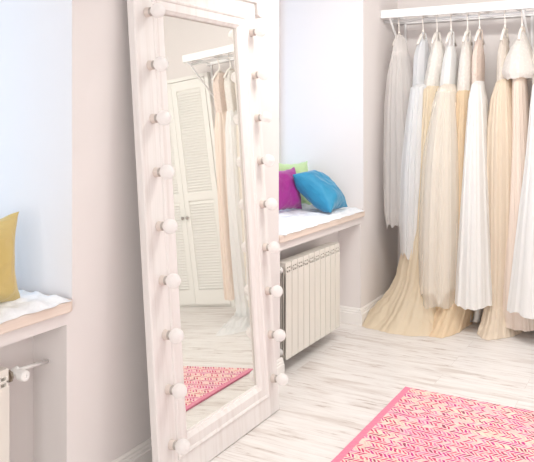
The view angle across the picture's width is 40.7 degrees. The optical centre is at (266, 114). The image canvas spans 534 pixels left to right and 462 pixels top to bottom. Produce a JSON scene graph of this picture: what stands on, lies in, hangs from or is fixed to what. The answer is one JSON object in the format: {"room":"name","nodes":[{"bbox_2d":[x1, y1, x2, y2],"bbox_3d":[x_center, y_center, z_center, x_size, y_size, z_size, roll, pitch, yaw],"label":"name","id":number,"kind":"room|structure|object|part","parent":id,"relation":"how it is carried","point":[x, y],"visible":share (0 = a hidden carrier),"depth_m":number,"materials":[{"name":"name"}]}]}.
{"room":"dressing room","nodes":[
{"label":"dressing room","id":0,"kind":"room"},
{"bbox_2d":[0,0,397,461],"bbox_3d":[-1.073,0.025,3.012,0.800,3.050,7.380,0,0,30],"label":"wall","id":1,"kind":"structure","parent":0,"point":[68,158],"depth_m":2.95,"materials":[{"name":"paint"}]},
{"bbox_2d":[0,359,48,461],"bbox_3d":[-1.071,1.185,2.353,0.128,0.580,0.987,0,0,31],"label":"radiator","id":2,"kind":"object","parent":1,"relation":"attached to","point":[21,373],"visible":1,"depth_m":2.53,"materials":[{"name":"beige metal"}]},
{"bbox_2d":[0,291,71,334],"bbox_3d":[-1.365,0.729,2.383,0.734,0.043,1.276,0,0,30],"label":"sill","id":3,"kind":"structure","parent":1,"relation":"attached to","point":[25,320],"depth_m":2.58,"materials":[{"name":"brown wood"}]},
{"bbox_2d":[0,290,70,323],"bbox_3d":[-1.313,0.689,2.348,0.640,0.033,1.228,0,0,30],"label":"throw","id":4,"kind":"object","parent":3,"relation":"on","point":[28,302],"visible":0.76,"depth_m":2.61,"materials":[{"name":"white fabric"}]},
{"bbox_2d":[0,212,19,302],"bbox_3d":[-1.042,0.529,2.486,0.138,0.340,0.466,0,0,32],"label":"cushion","id":5,"kind":"object","parent":4,"relation":"on","point":[9,291],"visible":0.99,"depth_m":2.58,"materials":[{"name":"yellow fabric"}]},
{"bbox_2d":[111,294,383,461],"bbox_3d":[-0.795,1.489,2.854,0.200,0.122,7.380,0,0,30],"label":"baseboard","id":6,"kind":"structure","parent":1,"relation":"attached to","point":[142,452],"depth_m":4.21,"materials":[{"name":"paint"}]},
{"bbox_2d":[280,242,339,359],"bbox_3d":[0.262,1.175,4.663,0.110,0.580,0.840,0,0,30],"label":"radiator","id":7,"kind":"object","parent":1,"relation":"attached to","point":[309,279],"visible":0.97,"depth_m":4.56,"materials":[{"name":"beige metal"}]},
{"bbox_2d":[279,211,364,242],"bbox_3d":[0.095,0.729,4.956,0.734,0.043,1.313,0,0,30],"label":"sill","id":8,"kind":"structure","parent":1,"relation":"attached to","point":[282,238],"depth_m":4.64,"materials":[{"name":"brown wood"}]},
{"bbox_2d":[279,204,363,234],"bbox_3d":[0.142,0.689,4.912,0.640,0.033,1.245,0,0,30],"label":"throw","id":9,"kind":"object","parent":8,"relation":"on","point":[292,220],"visible":0.45,"depth_m":4.83,"materials":[{"name":"white fabric"}]},
{"bbox_2d":[279,167,301,209],"bbox_3d":[0.112,0.530,5.080,0.162,0.305,0.352,0,0,42],"label":"cushion","id":10,"kind":"object","parent":9,"relation":"on","point":[289,196],"visible":0.57,"depth_m":5.04,"materials":[{"name":"fabric"}]},
{"bbox_2d":[279,161,310,204],"bbox_3d":[0.193,0.514,5.382,0.397,0.347,0.144,0,0,-44],"label":"cushion","id":11,"kind":"object","parent":9,"relation":"on","point":[301,167],"visible":0.21,"depth_m":5.38,"materials":[{"name":"green fabric"}]},
{"bbox_2d":[293,170,347,212],"bbox_3d":[0.381,0.540,5.125,0.303,0.288,0.316,0,0,26],"label":"cushion","id":12,"kind":"object","parent":9,"relation":"on","point":[318,188],"visible":1,"depth_m":5.02,"materials":[{"name":"blue fabric"}]},
{"bbox_2d":[209,312,533,461],"bbox_3d":[1.088,1.590,1.786,4.670,0.080,7.580,0,0,30],"label":"floor","id":13,"kind":"structure","parent":0,"point":[339,383],"depth_m":4.18,"materials":[{"name":"laminate"}]},
{"bbox_2d":[127,0,288,461],"bbox_3d":[-0.230,0.431,3.370,0.273,2.237,1.160,0,0,30],"label":"mirror","id":14,"kind":"object","parent":13,"relation":"on","point":[208,291],"visible":1,"depth_m":3.33,"materials":[{"name":"white wood"}]},
{"bbox_3d":[-0.459,-0.439,3.017,0.064,0.063,0.063,-5,-2,29],"label":"bulb","id":15,"kind":"part","parent":14,"relation":"part of","materials":[{"name":"white glass"}]},
{"bbox_3d":[-0.445,-0.214,3.009,0.064,0.063,0.063,-5,-2,29],"label":"bulb","id":16,"kind":"part","parent":14,"relation":"part of","materials":[{"name":"white glass"}]},
{"bbox_3d":[-0.430,0.011,3.001,0.064,0.063,0.063,-5,-2,29],"label":"bulb","id":17,"kind":"part","parent":14,"relation":"part of","materials":[{"name":"white glass"}]},
{"bbox_3d":[-0.416,0.237,2.993,0.064,0.063,0.063,-5,-2,29],"label":"bulb","id":18,"kind":"part","parent":14,"relation":"part of","materials":[{"name":"white glass"}]},
{"bbox_3d":[-0.403,0.462,2.986,0.064,0.063,0.063,-5,-2,29],"label":"bulb","id":19,"kind":"part","parent":14,"relation":"part of","materials":[{"name":"white glass"}]},
{"bbox_3d":[-0.389,0.687,2.978,0.064,0.063,0.063,-5,-2,29],"label":"bulb","id":20,"kind":"part","parent":14,"relation":"part of","materials":[{"name":"white glass"}]},
{"bbox_3d":[-0.374,0.912,2.970,0.064,0.063,0.063,-5,-2,29],"label":"bulb","id":21,"kind":"part","parent":14,"relation":"part of","materials":[{"name":"white glass"}]},
{"bbox_3d":[-0.360,1.137,2.962,0.064,0.063,0.063,-5,-2,29],"label":"bulb","id":22,"kind":"part","parent":14,"relation":"part of","materials":[{"name":"white glass"}]},
{"bbox_3d":[-0.346,1.362,2.954,0.064,0.063,0.063,-5,-2,29],"label":"bulb","id":23,"kind":"part","parent":14,"relation":"part of","materials":[{"name":"white glass"}]},
{"bbox_2d":[163,16,254,428],"bbox_3d":[-0.262,0.465,3.401,0.004,1.831,0.614,-5,-2,29],"label":"mirror glass","id":24,"kind":"object","parent":14,"relation":"attached to","point":[204,76],"depth_m":3.39,"materials":[{"name":"white"}]},
{"bbox_3d":[-0.322,-0.604,3.423,0.050,0.164,1.160,-5,-2,29],"label":"cornice","id":25,"kind":"part","parent":14,"relation":"part of","materials":[{"name":"white wood"}]},
{"bbox_3d":[-0.033,-0.439,3.767,0.064,0.063,0.063,-5,-2,29],"label":"bulb","id":26,"kind":"part","parent":14,"relation":"part of","materials":[{"name":"white glass"}]},
{"bbox_3d":[-0.019,-0.214,3.759,0.064,0.063,0.063,-5,-2,29],"label":"bulb","id":27,"kind":"part","parent":14,"relation":"part of","materials":[{"name":"white glass"}]},
{"bbox_3d":[-0.005,0.011,3.751,0.064,0.063,0.063,-5,-2,29],"label":"bulb","id":28,"kind":"part","parent":14,"relation":"part of","materials":[{"name":"white glass"}]},
{"bbox_3d":[0.009,0.237,3.743,0.064,0.063,0.063,-5,-2,29],"label":"bulb","id":29,"kind":"part","parent":14,"relation":"part of","materials":[{"name":"white glass"}]},
{"bbox_3d":[0.023,0.462,3.735,0.064,0.063,0.063,-5,-2,29],"label":"bulb","id":30,"kind":"part","parent":14,"relation":"part of","materials":[{"name":"white glass"}]},
{"bbox_3d":[0.037,0.687,3.727,0.064,0.063,0.063,-5,-2,29],"label":"bulb","id":31,"kind":"part","parent":14,"relation":"part of","materials":[{"name":"white glass"}]},
{"bbox_3d":[0.051,0.912,3.719,0.064,0.063,0.063,-5,-2,29],"label":"bulb","id":32,"kind":"part","parent":14,"relation":"part of","materials":[{"name":"white glass"}]},
{"bbox_3d":[0.065,1.137,3.711,0.064,0.063,0.063,-5,-2,29],"label":"bulb","id":33,"kind":"part","parent":14,"relation":"part of","materials":[{"name":"white glass"}]},
{"bbox_3d":[0.079,1.362,3.703,0.064,0.063,0.063,-5,-2,29],"label":"bulb","id":34,"kind":"part","parent":14,"relation":"part of","materials":[{"name":"white glass"}]},
{"bbox_2d":[331,386,533,461],"bbox_3d":[0.844,1.543,2.861,1.300,0.012,2.050,0,0,30],"label":"woven rug","id":35,"kind":"object","parent":13,"relation":"on","point":[417,425],"visible":1,"depth_m":3.48,"materials":[{"name":"fabric"}]},
{"bbox_2d":[398,0,533,262],"bbox_3d":[2.694,0.025,5.174,5.220,3.050,0.100,0,0,30],"label":"wall","id":36,"kind":"structure","parent":0,"point":[492,29],"depth_m":5.72,"materials":[{"name":"paint"}]},
{"bbox_2d":[380,0,533,49],"bbox_3d":[1.859,-0.613,5.352,1.988,0.425,0.414,0,0,30],"label":"rack","id":37,"kind":"object","parent":36,"relation":"attached to","point":[486,7],"visible":0.84,"depth_m":5.44,"materials":[{"name":"white paint"}]},
{"bbox_2d":[392,18,400,45],"bbox_3d":[1.044,-0.655,5.685,0.024,0.242,0.281,0,0,30],"label":"hanger","id":38,"kind":"object","parent":37,"relation":"hanging from","point":[398,18],"visible":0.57,"depth_m":5.68,"materials":[{"name":"white plastic"}]},
{"bbox_2d":[383,33,412,227],"bbox_3d":[1.043,0.122,5.608,0.254,1.533,0.410,0,0,30],"label":"gown","id":39,"kind":"object","parent":38,"relation":"hanging from","point":[399,76],"visible":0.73,"depth_m":5.46,"materials":[{"name":"white fabric"}]},
{"bbox_2d":[417,16,428,44],"bbox_3d":[1.213,-0.655,5.590,0.024,0.242,0.281,0,0,30],"label":"hanger","id":40,"kind":"object","parent":37,"relation":"hanging from","point":[420,35],"visible":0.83,"depth_m":5.57,"materials":[{"name":"white plastic"}]},
{"bbox_2d":[399,32,429,259],"bbox_3d":[1.148,0.220,5.521,0.210,1.724,0.448,0,0,30],"label":"gown","id":41,"kind":"object","parent":40,"relation":"hanging from","point":[411,153],"visible":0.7,"depth_m":5.34,"materials":[{"name":"white fabric"}]},
{"bbox_3d":[1.213,-0.590,5.590,0.024,0.113,0.281,0,0,30],"label":"padded arm","id":42,"kind":"part","parent":40,"relation":"part of"},
{"bbox_2d":[431,15,441,43],"bbox_3d":[1.309,-0.655,5.535,0.024,0.242,0.281,0,0,30],"label":"hanger","id":43,"kind":"object","parent":37,"relation":"hanging from","point":[435,34],"visible":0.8,"depth_m":5.52,"materials":[{"name":"white plastic"}]},
{"bbox_2d":[362,31,444,335],"bbox_3d":[1.082,0.453,5.397,0.547,2.189,0.744,0,0,30],"label":"gown","id":44,"kind":"object","parent":43,"relation":"hanging from","point":[401,310],"visible":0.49,"depth_m":5.32,"materials":[{"name":"white fabric"}]},
{"bbox_3d":[1.309,-0.590,5.535,0.024,0.113,0.281,0,0,30],"label":"padded arm","id":45,"kind":"part","parent":43,"relation":"part of"},
{"bbox_2d":[445,14,456,45],"bbox_3d":[1.403,-0.655,5.482,0.024,0.242,0.281,0,0,30],"label":"hanger","id":46,"kind":"object","parent":37,"relation":"hanging from","point":[449,32],"visible":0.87,"depth_m":5.47,"materials":[{"name":"white plastic"}]},
{"bbox_2d":[418,30,458,308],"bbox_3d":[1.318,0.391,5.398,0.372,2.063,0.631,0,0,30],"label":"gown","id":47,"kind":"object","parent":46,"relation":"hanging from","point":[439,190],"visible":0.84,"depth_m":5.19,"materials":[{"name":"beige fabric"}]},
{"bbox_3d":[1.403,-0.590,5.482,0.024,0.113,0.281,0,0,30],"label":"padded arm","id":48,"kind":"part","parent":46,"relation":"part of"},
{"bbox_3d":[1.800,-0.742,5.257,1.978,0.025,0.025,0,0,30],"label":"hanging rod","id":49,"kind":"part","parent":37,"relation":"part of","materials":[{"name":"white paint"}]},
{"bbox_3d":[1.954,-0.772,5.519,1.988,0.035,0.029,0,0,30],"label":"rail","id":50,"kind":"part","parent":37,"relation":"part of","materials":[{"name":"silver metal"}]},
{"bbox_2d":[462,13,472,45],"bbox_3d":[1.511,-0.655,5.420,0.024,0.242,0.281,0,0,30],"label":"hanger","id":51,"kind":"object","parent":37,"relation":"hanging from","point":[467,14],"visible":0.88,"depth_m":5.41,"materials":[{"name":"white plastic"}]},
{"bbox_2d":[429,29,473,337],"bbox_3d":[1.334,0.453,5.340,0.406,2.188,0.756,0,0,30],"label":"gown","id":52,"kind":"object","parent":51,"relation":"hanging from","point":[450,321],"visible":0.33,"depth_m":5.25,"materials":[{"name":"white fabric"}]},
{"bbox_3d":[1.511,-0.590,5.420,0.024,0.113,0.281,0,0,30],"label":"padded arm","id":53,"kind":"part","parent":51,"relation":"part of"},
{"bbox_2d":[474,12,484,44],"bbox_3d":[1.589,-0.655,5.376,0.024,0.242,0.281,0,0,30],"label":"hanger","id":54,"kind":"object","parent":37,"relation":"hanging from","point":[479,13],"visible":0.87,"depth_m":5.36,"materials":[{"name":"white plastic"}]},
{"bbox_2d":[454,29,491,321],"bbox_3d":[1.549,0.440,5.279,0.311,2.161,0.621,0,0,30],"label":"gown","id":55,"kind":"object","parent":54,"relation":"hanging from","point":[473,286],"visible":0.88,"depth_m":5.09,"materials":[{"name":"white fabric"}]},
{"bbox_3d":[1.589,-0.590,5.376,0.024,0.113,0.281,0,0,30],"label":"padded arm","id":56,"kind":"part","parent":54,"relation":"part of"},
{"bbox_2d":[500,10,509,43],"bbox_3d":[1.749,-0.655,5.285,0.024,0.242,0.281,0,0,30],"label":"hanger","id":57,"kind":"object","parent":37,"relation":"hanging from","point":[503,30],"visible":0.88,"depth_m":5.27,"materials":[{"name":"white plastic"}]},
{"bbox_2d":[477,27,522,339],"bbox_3d":[1.691,0.453,5.201,0.306,2.188,0.632,0,0,30],"label":"gown","id":58,"kind":"object","parent":57,"relation":"hanging from","point":[492,325],"visible":0.53,"depth_m":5.07,"materials":[{"name":"beige fabric"}]},
{"bbox_3d":[1.749,-0.590,5.285,0.024,0.113,0.281,0,0,30],"label":"padded arm","id":59,"kind":"part","parent":57,"relation":"part of"},
{"bbox_2d":[502,26,533,331],"bbox_3d":[1.840,0.429,5.175,0.330,2.139,0.464,0,0,30],"label":"gown","id":60,"kind":"object","parent":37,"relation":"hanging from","point":[518,66],"visible":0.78,"depth_m":5.05,"materials":[{"name":"beige fabric"}]},
{"bbox_2d":[517,10,523,39],"bbox_3d":[1.853,-0.655,5.226,0.024,0.242,0.281,0,0,30],"label":"hanger","id":61,"kind":"object","parent":37,"relation":"hanging from","point":[520,29],"visible":0.56,"depth_m":5.18,"materials":[{"name":"white plastic"}]},
{"bbox_3d":[1.853,-0.590,5.226,0.024,0.113,0.281,0,0,30],"label":"padded arm","id":62,"kind":"part","parent":61,"relation":"part of"},
{"bbox_3d":[1.961,-0.655,5.165,0.024,0.243,0.281,0,0,30],"label":"hanger","id":63,"kind":"object","parent":37,"relation":"hanging from","visible":0},
{"bbox_2d":[507,47,533,318],"bbox_3d":[1.921,0.358,4.998,0.490,1.996,0.664,0,0,30],"label":"gown","id":64,"kind":"object","parent":63,"relation":"hanging from","point":[521,289],"visible":0.99,"depth_m":4.86,"materials":[{"name":"white fabric"}]}
]}

